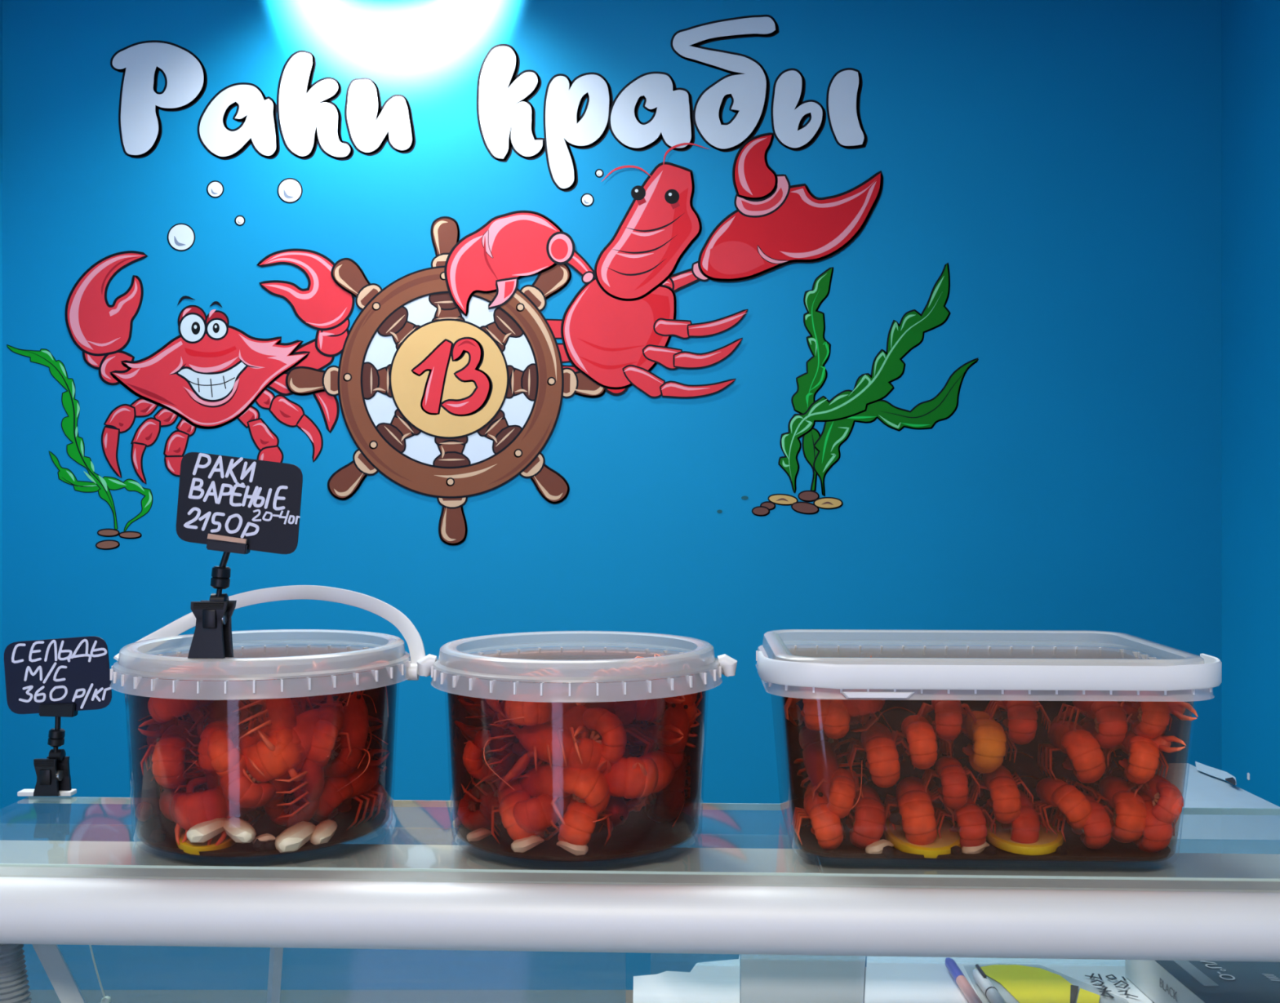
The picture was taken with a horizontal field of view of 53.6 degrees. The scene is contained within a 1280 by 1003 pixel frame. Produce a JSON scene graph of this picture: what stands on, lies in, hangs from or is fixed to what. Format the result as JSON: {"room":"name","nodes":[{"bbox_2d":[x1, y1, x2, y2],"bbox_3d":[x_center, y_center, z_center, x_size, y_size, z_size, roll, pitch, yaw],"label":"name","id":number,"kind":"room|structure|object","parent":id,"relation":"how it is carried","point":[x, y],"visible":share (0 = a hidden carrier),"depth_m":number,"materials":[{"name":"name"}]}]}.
{"room":"food shop","nodes":[
{"label":"food shop","id":0,"kind":"room"},
{"bbox_2d":[0,0,2,839],"bbox_3d":[-1.812,-0.225,0.650,0.100,3.150,5.700,0,0,0],"label":"wall","id":1,"kind":"structure","parent":0,"point":[1,1],"depth_m":3.49,"materials":[{"name":"blue paint"}]},
{"bbox_2d":[27,990,740,1002],"bbox_3d":[-0.077,1.400,0.650,3.569,0.100,5.900,0,0,0],"label":"floor","id":2,"kind":"structure","parent":0,"point":[37,996],"depth_m":3.46,"materials":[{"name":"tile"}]},
{"bbox_2d":[0,796,1279,1002],"bbox_3d":[0.090,0.789,0.793,1.460,1.122,0.420,0,0,2],"label":"display case","id":3,"kind":"object","parent":2,"relation":"on","point":[1192,907],"visible":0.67,"depth_m":0.74,"materials":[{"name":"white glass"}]},
{"bbox_2d":[0,943,31,1002],"bbox_3d":[-0.396,0.311,0.800,0.033,0.095,0.021,0,0,0],"label":"hose","id":4,"kind":"object","parent":3,"relation":"attached to","point":[14,988],"visible":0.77,"depth_m":0.79,"materials":[{"name":"grey rubber"}]},
{"bbox_2d":[4,636,111,796],"bbox_3d":[-0.455,0.168,0.990,0.085,0.125,0.016,0,0,0],"label":"price sign","id":5,"kind":"object","parent":3,"relation":"on","point":[59,677],"visible":1,"depth_m":0.99,"materials":[{"name":"black"}]},
{"bbox_2d":[110,585,425,862],"bbox_3d":[-0.264,0.147,0.893,0.203,0.168,0.203,0,0,-34],"label":"plastic bucket","id":6,"kind":"object","parent":3,"relation":"on","point":[138,659],"visible":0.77,"depth_m":0.87,"materials":[{"name":"plastic"}]},
{"bbox_2d":[134,801,152,822],"bbox_3d":[-0.350,0.219,0.894,0.012,0.012,0.021,0,0,-19],"label":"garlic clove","id":7,"kind":"object","parent":6,"relation":"in","point":[144,811],"visible":1,"depth_m":0.89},
{"bbox_2d":[138,718,199,788],"bbox_3d":[-0.324,0.184,0.888,0.050,0.069,0.042,0,0,17],"label":"crayfish","id":8,"kind":"object","parent":6,"relation":"in","point":[154,727],"visible":0.08,"depth_m":0.87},
{"bbox_2d":[138,715,200,789],"bbox_3d":[-0.312,0.168,0.865,0.062,0.044,0.071,0,0,34],"label":"crayfish","id":9,"kind":"object","parent":6,"relation":"in","point":[166,753],"visible":0.77,"depth_m":0.83,"materials":[{"name":"food"}]},
{"bbox_2d":[150,764,206,823],"bbox_3d":[-0.307,0.199,0.860,0.043,0.053,0.080,0,0,-28],"label":"crayfish","id":10,"kind":"object","parent":6,"relation":"in","point":[167,797],"visible":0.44,"depth_m":0.84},
{"bbox_2d":[147,680,221,734],"bbox_3d":[-0.294,0.132,0.856,0.051,0.045,0.078,0,0,12],"label":"crayfish","id":11,"kind":"object","parent":6,"relation":"in","point":[165,705],"visible":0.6,"depth_m":0.82,"materials":[{"name":"food"}]},
{"bbox_2d":[147,677,245,749],"bbox_3d":[-0.307,0.147,0.885,0.057,0.055,0.095,0,0,-44],"label":"crayfish","id":12,"kind":"object","parent":6,"relation":"in","point":[220,708],"visible":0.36,"depth_m":0.85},
{"bbox_2d":[175,828,235,855],"bbox_3d":[-0.284,0.220,0.832,0.039,0.016,0.039,0,0,32],"label":"lemon slice","id":13,"kind":"object","parent":6,"relation":"in","point":[188,847],"visible":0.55,"depth_m":0.82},
{"bbox_2d":[186,817,226,844],"bbox_3d":[-0.277,0.212,0.817,0.029,0.017,0.016,0,0,-29],"label":"garlic clove","id":14,"kind":"object","parent":6,"relation":"in","point":[203,832],"visible":1,"depth_m":0.81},
{"bbox_2d":[137,678,284,738],"bbox_3d":[-0.296,0.139,0.879,0.098,0.058,0.049,0,0,-22],"label":"crayfish","id":15,"kind":"object","parent":6,"relation":"in","point":[260,684],"visible":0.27,"depth_m":0.85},
{"bbox_2d":[172,766,265,831],"bbox_3d":[-0.268,0.192,0.851,0.051,0.069,0.091,0,0,33],"label":"crayfish","id":16,"kind":"object","parent":6,"relation":"in","point":[188,811],"visible":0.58,"depth_m":0.82,"materials":[{"name":"food"}]},
{"bbox_2d":[173,720,263,845],"bbox_3d":[-0.280,0.185,0.835,0.062,0.081,0.042,0,0,5],"label":"crayfish","id":17,"kind":"object","parent":6,"relation":"in","point":[204,761],"visible":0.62,"depth_m":0.83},
{"bbox_2d":[184,680,257,777],"bbox_3d":[-0.277,0.146,0.841,0.060,0.071,0.065,0,0,10],"label":"crayfish","id":18,"kind":"object","parent":6,"relation":"in","point":[225,757],"visible":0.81,"depth_m":0.81,"materials":[{"name":"food"}]},
{"bbox_2d":[176,452,302,658],"bbox_3d":[-0.257,0.034,0.811,0.081,0.132,0.015,0,0,0],"label":"price sign","id":19,"kind":"object","parent":6,"relation":"attached to","point":[227,504],"visible":1,"depth_m":0.81,"materials":[{"name":"black"}]},
{"bbox_2d":[222,817,256,844],"bbox_3d":[-0.259,0.212,0.816,0.028,0.016,0.015,0,0,31],"label":"garlic clove","id":20,"kind":"object","parent":6,"relation":"in","point":[240,831],"visible":1,"depth_m":0.81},
{"bbox_2d":[182,726,306,818],"bbox_3d":[-0.259,0.181,0.843,0.082,0.076,0.065,0,0,3],"label":"crayfish","id":21,"kind":"object","parent":6,"relation":"in","point":[296,740],"visible":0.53,"depth_m":0.82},
{"bbox_2d":[228,678,306,755],"bbox_3d":[-0.254,0.143,0.837,0.058,0.066,0.061,0,0,-6],"label":"crayfish","id":22,"kind":"object","parent":6,"relation":"in","point":[278,713],"visible":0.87,"depth_m":0.82,"materials":[{"name":"food"}]},
{"bbox_2d":[219,693,341,808],"bbox_3d":[-0.238,0.168,0.844,0.067,0.072,0.083,0,0,32],"label":"crayfish","id":23,"kind":"object","parent":6,"relation":"in","point":[236,787],"visible":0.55,"depth_m":0.81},
{"bbox_2d":[257,715,324,827],"bbox_3d":[-0.232,0.179,0.841,0.044,0.078,0.055,0,0,-19],"label":"crayfish","id":24,"kind":"object","parent":6,"relation":"in","point":[309,780],"visible":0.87,"depth_m":0.84,"materials":[{"name":"food"}]},
{"bbox_2d":[275,821,315,853],"bbox_3d":[-0.224,0.219,0.827,0.018,0.019,0.032,0,0,38],"label":"garlic clove","id":25,"kind":"object","parent":6,"relation":"in","point":[292,838],"visible":1,"depth_m":0.82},
{"bbox_2d":[244,674,371,789],"bbox_3d":[-0.223,0.153,0.856,0.063,0.080,0.100,0,0,18],"label":"crayfish","id":26,"kind":"object","parent":6,"relation":"in","point":[272,766],"visible":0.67,"depth_m":0.82,"materials":[{"name":"food"}]},
{"bbox_2d":[309,819,337,844],"bbox_3d":[-0.209,0.219,0.839,0.014,0.015,0.025,0,0,21],"label":"garlic clove","id":27,"kind":"object","parent":6,"relation":"in","point":[324,831],"visible":1,"depth_m":0.83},
{"bbox_2d":[294,680,377,768],"bbox_3d":[-0.216,0.151,0.869,0.061,0.054,0.068,0,0,33],"label":"crayfish","id":28,"kind":"object","parent":6,"relation":"in","point":[326,731],"visible":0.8,"depth_m":0.84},
{"bbox_2d":[288,668,382,711],"bbox_3d":[-0.215,0.146,0.892,0.090,0.073,0.054,0,0,41],"label":"crayfish","id":29,"kind":"object","parent":6,"relation":"in","point":[316,692],"visible":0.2,"depth_m":0.88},
{"bbox_2d":[311,735,386,830],"bbox_3d":[-0.204,0.194,0.889,0.045,0.061,0.083,0,0,23],"label":"crayfish","id":30,"kind":"object","parent":6,"relation":"in","point":[331,802],"visible":0.79,"depth_m":0.87,"materials":[{"name":"food"}]},
{"bbox_2d":[311,672,388,777],"bbox_3d":[-0.206,0.150,0.873,0.042,0.079,0.060,0,0,15],"label":"crayfish","id":31,"kind":"object","parent":6,"relation":"in","point":[355,712],"visible":0.62,"depth_m":0.86,"materials":[{"name":"food"}]},
{"bbox_2d":[315,699,389,791],"bbox_3d":[-0.218,0.169,0.876,0.085,0.067,0.052,0,0,-8],"label":"crayfish","id":32,"kind":"object","parent":6,"relation":"in","point":[367,759],"visible":0.23,"depth_m":0.89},
{"bbox_2d":[355,732,387,813],"bbox_3d":[-0.206,0.188,0.894,0.058,0.069,0.041,0,0,-28],"label":"crayfish","id":33,"kind":"object","parent":6,"relation":"in","point":[378,788],"visible":0.23,"depth_m":0.90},
{"bbox_2d":[416,631,737,866],"bbox_3d":[-0.044,0.165,0.885,0.206,0.131,0.206,0,0,45],"label":"plastic bucket","id":34,"kind":"object","parent":3,"relation":"on","point":[639,834],"visible":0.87,"depth_m":0.84,"materials":[{"name":"plastic"}]},
{"bbox_2d":[466,827,491,841],"bbox_3d":[-0.107,0.222,0.841,0.017,0.010,0.010,0,0,-6],"label":"garlic clove","id":35,"kind":"object","parent":34,"relation":"in","point":[479,834],"visible":1,"depth_m":0.84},
{"bbox_2d":[453,720,518,817],"bbox_3d":[-0.101,0.175,0.868,0.061,0.076,0.062,0,0,9],"label":"crayfish","id":36,"kind":"object","parent":34,"relation":"in","point":[488,801],"visible":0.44,"depth_m":0.85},
{"bbox_2d":[462,677,532,781],"bbox_3d":[-0.098,0.148,0.844,0.039,0.077,0.059,0,0,-30],"label":"crayfish","id":37,"kind":"object","parent":34,"relation":"in","point":[474,764],"visible":0.84,"depth_m":0.84,"materials":[{"name":"food"}]},
{"bbox_2d":[457,762,543,831],"bbox_3d":[-0.090,0.191,0.859,0.061,0.067,0.057,0,0,-25],"label":"crayfish","id":38,"kind":"object","parent":34,"relation":"in","point":[473,815],"visible":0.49,"depth_m":0.85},
{"bbox_2d":[457,688,545,764],"bbox_3d":[-0.081,0.156,0.871,0.098,0.055,0.048,0,0,3],"label":"crayfish","id":39,"kind":"object","parent":34,"relation":"in","point":[469,695],"visible":0.06,"depth_m":0.88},
{"bbox_2d":[463,774,545,844],"bbox_3d":[-0.076,0.195,0.852,0.070,0.060,0.077,0,0,-39],"label":"crayfish","id":40,"kind":"object","parent":34,"relation":"in","point":[508,797],"visible":0.48,"depth_m":0.82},
{"bbox_2d":[460,680,568,725],"bbox_3d":[-0.078,0.142,0.882,0.097,0.065,0.050,0,0,-5],"label":"crayfish","id":41,"kind":"object","parent":34,"relation":"in","point":[486,721],"visible":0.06,"depth_m":0.89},
{"bbox_2d":[511,835,544,853],"bbox_3d":[-0.072,0.219,0.812,0.021,0.012,0.012,0,0,-12],"label":"garlic clove","id":42,"kind":"object","parent":34,"relation":"in","point":[523,845],"visible":1,"depth_m":0.81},
{"bbox_2d":[504,682,579,725],"bbox_3d":[-0.058,0.135,0.833,0.039,0.049,0.074,0,0,30],"label":"crayfish","id":43,"kind":"object","parent":34,"relation":"in","point":[554,703],"visible":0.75,"depth_m":0.81,"materials":[{"name":"food"}]},
{"bbox_2d":[483,689,603,790],"bbox_3d":[-0.060,0.153,0.829,0.087,0.065,0.046,0,0,19],"label":"crayfish","id":44,"kind":"object","parent":34,"relation":"in","point":[540,735],"visible":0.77,"depth_m":0.81,"materials":[{"name":"food"}]},
{"bbox_2d":[513,764,604,840],"bbox_3d":[-0.052,0.190,0.838,0.048,0.063,0.082,0,0,27],"label":"crayfish","id":45,"kind":"object","parent":34,"relation":"in","point":[535,815],"visible":0.57,"depth_m":0.81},
{"bbox_2d":[493,706,626,791],"bbox_3d":[-0.053,0.162,0.826,0.087,0.057,0.068,0,0,35],"label":"crayfish","id":46,"kind":"object","parent":34,"relation":"in","point":[610,728],"visible":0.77,"depth_m":0.81,"materials":[{"name":"food"}]},
{"bbox_2d":[519,763,610,835],"bbox_3d":[-0.055,0.190,0.831,0.083,0.070,0.047,0,0,37],"label":"crayfish","id":47,"kind":"object","parent":34,"relation":"in","point":[589,786],"visible":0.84,"depth_m":0.81,"materials":[{"name":"food"}]},
{"bbox_2d":[556,840,588,855],"bbox_3d":[-0.043,0.220,0.807,0.020,0.012,0.011,0,0,8],"label":"garlic clove","id":48,"kind":"object","parent":34,"relation":"in","point":[575,850],"visible":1,"depth_m":0.80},
{"bbox_2d":[557,796,613,846],"bbox_3d":[-0.039,0.197,0.840,0.064,0.055,0.070,0,0,42],"label":"crayfish","id":49,"kind":"object","parent":34,"relation":"in","point":[578,818],"visible":0.6,"depth_m":0.80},
{"bbox_2d":[573,681,666,746],"bbox_3d":[-0.023,0.140,0.842,0.090,0.060,0.048,0,0,-43],"label":"crayfish","id":50,"kind":"object","parent":34,"relation":"in","point":[628,707],"visible":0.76,"depth_m":0.84,"materials":[{"name":"food"}]},
{"bbox_2d":[592,760,648,826],"bbox_3d":[-0.020,0.191,0.841,0.055,0.053,0.078,0,0,5],"label":"crayfish","id":51,"kind":"object","parent":34,"relation":"in","point":[616,810],"visible":0.42,"depth_m":0.83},
{"bbox_2d":[604,656,684,746],"bbox_3d":[-0.002,0.139,0.878,0.049,0.058,0.098,0,0,-10],"label":"crayfish","id":52,"kind":"object","parent":34,"relation":"in","point":[664,691],"visible":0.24,"depth_m":0.85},
{"bbox_2d":[603,724,690,826],"bbox_3d":[0.002,0.182,0.856,0.052,0.076,0.097,0,0,16],"label":"crayfish","id":53,"kind":"object","parent":34,"relation":"in","point":[624,781],"visible":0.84,"depth_m":0.82,"materials":[{"name":"food"}]},
{"bbox_2d":[631,720,690,822],"bbox_3d":[0.015,0.188,0.900,0.042,0.074,0.062,0,0,1],"label":"crayfish","id":54,"kind":"object","parent":34,"relation":"in","point":[666,807],"visible":0.48,"depth_m":0.88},
{"bbox_2d":[635,674,701,771],"bbox_3d":[0.020,0.148,0.860,0.046,0.075,0.045,0,0,-4],"label":"crayfish","id":55,"kind":"object","parent":34,"relation":"in","point":[676,715],"visible":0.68,"depth_m":0.85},
{"bbox_2d":[637,653,702,727],"bbox_3d":[0.017,0.135,0.882,0.045,0.049,0.070,0,0,-29],"label":"crayfish","id":56,"kind":"object","parent":34,"relation":"in","point":[691,710],"visible":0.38,"depth_m":0.85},
{"bbox_2d":[632,956,739,1002],"bbox_3d":[0.038,0.364,0.939,0.086,0.001,0.164,0,0,0],"label":"paper","id":57,"kind":"object","parent":3,"relation":"on","point":[718,981],"visible":0.92,"depth_m":0.95,"materials":[{"name":"paper"}]},
{"bbox_2d":[740,954,865,1002],"bbox_3d":[0.124,0.359,0.931,0.100,0.002,0.178,0,0,5],"label":"board","id":58,"kind":"object","parent":3,"relation":"on","point":[764,979],"visible":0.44,"depth_m":0.95,"materials":[{"name":"white"}]},
{"bbox_2d":[755,629,1222,867],"bbox_3d":[0.227,0.165,0.879,0.293,0.132,0.202,0,0,2],"label":"tub","id":59,"kind":"object","parent":3,"relation":"on","point":[1174,669],"visible":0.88,"depth_m":0.79,"materials":[{"name":"clear plastic"}]},
{"bbox_2d":[783,686,831,731],"bbox_3d":[0.117,0.135,0.839,0.043,0.038,0.065,0,0,17],"label":"crayfish","id":60,"kind":"object","parent":59,"relation":"in","point":[816,707],"visible":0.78,"depth_m":0.81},
{"bbox_2d":[792,790,854,849],"bbox_3d":[0.121,0.205,0.841,0.039,0.042,0.067,0,0,-1],"label":"crayfish","id":61,"kind":"object","parent":59,"relation":"in","point":[827,828],"visible":0.88,"depth_m":0.81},
{"bbox_2d":[793,725,868,839],"bbox_3d":[0.130,0.188,0.845,0.042,0.079,0.068,0,0,-40],"label":"crayfish","id":62,"kind":"object","parent":59,"relation":"in","point":[822,755],"visible":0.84,"depth_m":0.84,"materials":[{"name":"food"}]},
{"bbox_2d":[801,688,864,739],"bbox_3d":[0.127,0.137,0.839,0.039,0.034,0.067,0,0,3],"label":"crayfish","id":63,"kind":"object","parent":59,"relation":"in","point":[837,726],"visible":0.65,"depth_m":0.81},
{"bbox_2d":[810,767,869,818],"bbox_3d":[0.131,0.190,0.838,0.046,0.038,0.057,0,0,27],"label":"crayfish","id":64,"kind":"object","parent":59,"relation":"in","point":[843,788],"visible":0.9,"depth_m":0.81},
{"bbox_2d":[841,656,893,732],"bbox_3d":[0.148,0.128,0.838,0.041,0.050,0.067,0,0,1],"label":"crayfish","id":65,"kind":"object","parent":59,"relation":"in","point":[867,708],"visible":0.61,"depth_m":0.81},
{"bbox_2d":[844,779,897,848],"bbox_3d":[0.145,0.204,0.847,0.056,0.044,0.070,0,0,27],"label":"crayfish","id":66,"kind":"object","parent":59,"relation":"in","point":[868,828],"visible":0.66,"depth_m":0.81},
{"bbox_2d":[865,839,893,853],"bbox_3d":[0.154,0.222,0.812,0.019,0.011,0.011,0,0,-11],"label":"garlic clove","id":67,"kind":"object","parent":59,"relation":"in","point":[877,847],"visible":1,"depth_m":0.81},
{"bbox_2d":[845,706,915,787],"bbox_3d":[0.160,0.163,0.844,0.057,0.046,0.071,0,0,-26],"label":"crayfish","id":68,"kind":"object","parent":59,"relation":"in","point":[882,755],"visible":0.94,"depth_m":0.81,"materials":[{"name":"food"}]},
{"bbox_2d":[884,776,955,845],"bbox_3d":[0.184,0.203,0.843,0.046,0.041,0.080,0,0,9],"label":"crayfish","id":69,"kind":"object","parent":59,"relation":"in","point":[911,801],"visible":0.95,"depth_m":0.81,"materials":[{"name":"food"}]},
{"bbox_2d":[891,715,951,769],"bbox_3d":[0.183,0.159,0.835,0.039,0.038,0.065,0,0,4],"label":"crayfish","id":70,"kind":"object","parent":59,"relation":"in","point":[922,737],"visible":0.89,"depth_m":0.81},
{"bbox_2d":[883,817,960,858],"bbox_3d":[0.185,0.217,0.829,0.052,0.019,0.050,0,0,-12],"label":"lemon slice","id":71,"kind":"object","parent":59,"relation":"in","point":[948,839],"visible":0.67,"depth_m":0.81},
{"bbox_2d":[916,690,976,741],"bbox_3d":[0.201,0.142,0.833,0.037,0.036,0.061,0,0,8],"label":"crayfish","id":72,"kind":"object","parent":59,"relation":"in","point":[949,712],"visible":0.92,"depth_m":0.81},
{"bbox_2d":[921,755,980,809],"bbox_3d":[0.203,0.183,0.835,0.036,0.032,0.061,0,0,4],"label":"crayfish","id":73,"kind":"object","parent":59,"relation":"in","point":[953,777],"visible":0.98,"depth_m":0.81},
{"bbox_2d":[933,796,995,848],"bbox_3d":[0.211,0.210,0.837,0.039,0.034,0.066,0,0,-5],"label":"crayfish","id":74,"kind":"object","parent":59,"relation":"in","point":[971,823],"visible":0.8,"depth_m":0.81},
{"bbox_2d":[931,704,1017,773],"bbox_3d":[0.222,0.159,0.842,0.057,0.045,0.074,0,0,19],"label":"crayfish","id":75,"kind":"object","parent":59,"relation":"in","point":[989,740],"visible":0.89,"depth_m":0.81,"materials":[{"name":"food"}]},
{"bbox_2d":[957,751,1033,824],"bbox_3d":[0.237,0.189,0.839,0.050,0.039,0.065,0,0,-21],"label":"crayfish","id":76,"kind":"object","parent":59,"relation":"in","point":[1005,801],"visible":0.8,"depth_m":0.81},
{"bbox_2d":[977,773,1048,844],"bbox_3d":[0.248,0.205,0.840,0.049,0.043,0.066,0,0,20],"label":"crayfish","id":77,"kind":"object","parent":59,"relation":"in","point":[1025,829],"visible":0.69,"depth_m":0.81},
{"bbox_2d":[984,689,1050,745],"bbox_3d":[0.248,0.138,0.839,0.062,0.038,0.054,0,0,-45],"label":"crayfish","id":78,"kind":"object","parent":59,"relation":"in","point":[1021,723],"visible":0.81,"depth_m":0.81,"materials":[{"name":"food"}]},
{"bbox_2d":[986,818,1063,855],"bbox_3d":[0.250,0.217,0.826,0.050,0.014,0.049,0,0,-3],"label":"lemon slice","id":79,"kind":"object","parent":59,"relation":"in","point":[1048,842],"visible":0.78,"depth_m":0.81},
{"bbox_2d":[1032,777,1098,834],"bbox_3d":[0.278,0.200,0.834,0.038,0.037,0.065,0,0,-10],"label":"crayfish","id":80,"kind":"object","parent":59,"relation":"in","point":[1069,800],"visible":0.91,"depth_m":0.81,"materials":[{"name":"food"}]},
{"bbox_2d":[1036,720,1116,783],"bbox_3d":[0.287,0.166,0.838,0.044,0.042,0.076,0,0,0],"label":"crayfish","id":81,"kind":"object","parent":59,"relation":"in","point":[1086,757],"visible":0.98,"depth_m":0.81,"materials":[{"name":"food"}]},
{"bbox_2d":[1048,791,1114,848],"bbox_3d":[0.290,0.208,0.834,0.039,0.036,0.066,0,0,-4],"label":"crayfish","id":82,"kind":"object","parent":59,"relation":"in","point":[1096,832],"visible":0.7,"depth_m":0.81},
{"bbox_2d":[1049,690,1132,749],"bbox_3d":[0.296,0.141,0.834,0.041,0.036,0.070,0,0,-9],"label":"crayfish","id":83,"kind":"object","parent":59,"relation":"in","point":[1105,719],"visible":0.92,"depth_m":0.81,"materials":[{"name":"food"}]},
{"bbox_2d":[1071,767,1146,843],"bbox_3d":[0.312,0.198,0.839,0.054,0.043,0.072,0,0,24],"label":"crayfish","id":84,"kind":"object","parent":59,"relation":"in","point":[1128,824],"visible":0.83,"depth_m":0.81,"materials":[{"name":"food"}]},
{"bbox_2d":[1080,776,1175,853],"bbox_3d":[0.323,0.206,0.837,0.054,0.040,0.073,0,0,-33],"label":"crayfish","id":85,"kind":"object","parent":59,"relation":"in","point":[1157,835],"visible":0.49,"depth_m":0.80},
{"bbox_2d":[1100,730,1168,784],"bbox_3d":[0.321,0.167,0.829,0.049,0.043,0.064,0,0,28],"label":"crayfish","id":86,"kind":"object","parent":59,"relation":"in","point":[1142,763],"visible":0.84,"depth_m":0.80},
{"bbox_2d":[1095,755,1183,826],"bbox_3d":[0.328,0.190,0.827,0.036,0.046,0.062,0,0,-12],"label":"crayfish","id":87,"kind":"object","parent":59,"relation":"in","point":[1169,799],"visible":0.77,"depth_m":0.80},
{"bbox_2d":[1106,690,1172,739],"bbox_3d":[0.322,0.135,0.832,0.049,0.038,0.064,0,0,15],"label":"crayfish","id":88,"kind":"object","parent":59,"relation":"in","point":[1153,717],"visible":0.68,"depth_m":0.80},
{"bbox_2d":[1119,691,1197,753],"bbox_3d":[0.326,0.139,0.833,0.052,0.064,0.081,0,0,3],"label":"crayfish","id":89,"kind":"object","parent":59,"relation":"in","point":[1177,708],"visible":0.41,"depth_m":0.81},
{"bbox_2d":[864,956,1152,1002],"bbox_3d":[0.279,0.359,0.930,0.261,0.001,0.170,0,0,0],"label":"sheet","id":90,"kind":"object","parent":3,"relation":"on","point":[889,980],"visible":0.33,"depth_m":0.95,"materials":[{"name":"paper"}]},
{"bbox_2d":[944,957,982,1002],"bbox_3d":[0.236,0.353,0.902,0.009,0.008,0.144,0,0,0],"label":"pen","id":91,"kind":"object","parent":90,"relation":"on","point":[966,988],"visible":1,"depth_m":0.92,"materials":[{"name":"blue plastic"}]},
{"bbox_2d":[974,964,1137,1002],"bbox_3d":[0.301,0.357,0.910,0.124,0.001,0.141,0,0,0],"label":"leaflet","id":92,"kind":"object","parent":90,"relation":"on","point":[1027,984],"visible":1,"depth_m":0.93,"materials":[{"name":"yellow"}]},
{"bbox_2d":[972,964,1006,1002],"bbox_3d":[0.253,0.352,0.876,0.010,0.012,0.150,0,0,0],"label":"pen","id":93,"kind":"object","parent":92,"relation":"on","point":[979,975],"visible":1,"depth_m":0.91,"materials":[{"name":"white plastic"}]},
{"bbox_2d":[1124,960,1279,1002],"bbox_3d":[0.453,0.343,0.870,0.171,0.032,0.175,0,0,-1],"label":"carton","id":94,"kind":"object","parent":3,"relation":"on","point":[1161,981],"visible":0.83,"depth_m":0.88,"materials":[{"name":"cardboard"}]},
{"bbox_2d":[1173,960,1218,986],"bbox_3d":[0.385,0.327,0.880,0.010,0.001,0.050,0,0,-1],"label":"print","id":95,"kind":"object","parent":94,"relation":"on","point":[1189,973],"depth_m":0.88},
{"bbox_2d":[1012,761,1279,854],"bbox_3d":[0.800,0.894,1.805,0.321,0.911,0.750,0,0,0],"label":"base cabinet","id":96,"kind":"object","parent":2,"relation":"on","point":[1206,786],"visible":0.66,"depth_m":1.86,"materials":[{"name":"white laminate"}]},
{"bbox_2d":[2,0,1221,990],"bbox_3d":[-0.077,-0.225,3.550,3.569,3.150,0.100,0,0,0],"label":"wall","id":97,"kind":"structure","parent":0,"point":[1062,158],"depth_m":3.50,"materials":[{"name":"blue paint"}]},
{"bbox_2d":[6,344,152,550],"bbox_3d":[-1.548,-0.150,3.499,0.404,0.568,0.001,0,0,0],"label":"seaweed","id":98,"kind":"object","parent":97,"relation":"attached to","point":[75,450],"visible":1,"depth_m":3.50,"materials":[{"name":"green paint"}]},
{"bbox_2d":[167,222,195,251],"bbox_3d":[-1.267,-0.730,3.499,0.078,0.078,0.001,0,0,0],"label":"bubble","id":99,"kind":"object","parent":97,"relation":"attached to","point":[180,237],"visible":1,"depth_m":3.50,"materials":[{"name":"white paint"}]},
{"bbox_2d":[65,248,355,484],"bbox_3d":[-1.188,-0.373,3.499,0.801,0.652,0.001,0,0,0],"label":"crab","id":100,"kind":"object","parent":97,"relation":"attached to","point":[211,375],"visible":0.99,"depth_m":3.50,"materials":[{"name":"red paint"}]},
{"bbox_2d":[206,180,223,198],"bbox_3d":[-1.173,-0.863,3.499,0.048,0.048,0.001,0,0,0],"label":"bubble","id":101,"kind":"object","parent":97,"relation":"attached to","point":[215,188],"visible":1,"depth_m":3.50,"materials":[{"name":"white paint"}]},
{"bbox_2d":[110,40,415,160],"bbox_3d":[-1.042,-1.109,3.500,0.845,0.332,0.001,0,0,0],"label":"painted word","id":102,"kind":"object","parent":97,"relation":"attached to","point":[308,117],"visible":1,"depth_m":3.50,"materials":[{"name":"white paint"}]},
{"bbox_2d":[277,177,302,203],"bbox_3d":[-0.967,-0.859,3.499,0.070,0.070,0.001,0,0,0],"label":"bubble","id":103,"kind":"object","parent":97,"relation":"attached to","point":[290,190],"visible":1,"depth_m":3.50,"materials":[{"name":"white paint"}]},
{"bbox_2d":[285,216,605,546],"bbox_3d":[-0.534,-0.333,3.498,0.890,0.910,0.001,0,0,0],"label":"wheel","id":104,"kind":"object","parent":97,"relation":"attached to","point":[448,406],"visible":1,"depth_m":3.50,"materials":[{"name":"brown paint"}]},
{"bbox_2d":[444,132,883,398],"bbox_3d":[0.066,-0.652,3.498,1.212,0.734,0.003,0,0,0],"label":"painted lobster","id":105,"kind":"object","parent":97,"relation":"attached to","point":[621,323],"visible":1,"depth_m":3.50,"materials":[{"name":"red paint"}]},
{"bbox_2d":[476,14,867,191],"bbox_3d":[0.089,-1.101,3.500,1.081,0.490,0.001,0,0,0],"label":"painted word","id":106,"kind":"object","parent":97,"relation":"attached to","point":[506,117],"visible":1,"depth_m":3.50,"materials":[{"name":"white paint"}]},
{"bbox_2d":[716,262,978,516],"bbox_3d":[0.575,-0.310,3.499,0.724,0.702,0.001,0,0,0],"label":"seaweed","id":107,"kind":"object","parent":97,"relation":"attached to","point":[865,404],"visible":1,"depth_m":3.50,"materials":[{"name":"green paint"}]},
{"bbox_2d":[1221,0,1279,807],"bbox_3d":[1.657,-0.225,0.650,0.100,3.150,5.700,0,0,0],"label":"wall","id":108,"kind":"structure","parent":0,"point":[1251,28],"depth_m":3.34,"materials":[{"name":"blue paint"}]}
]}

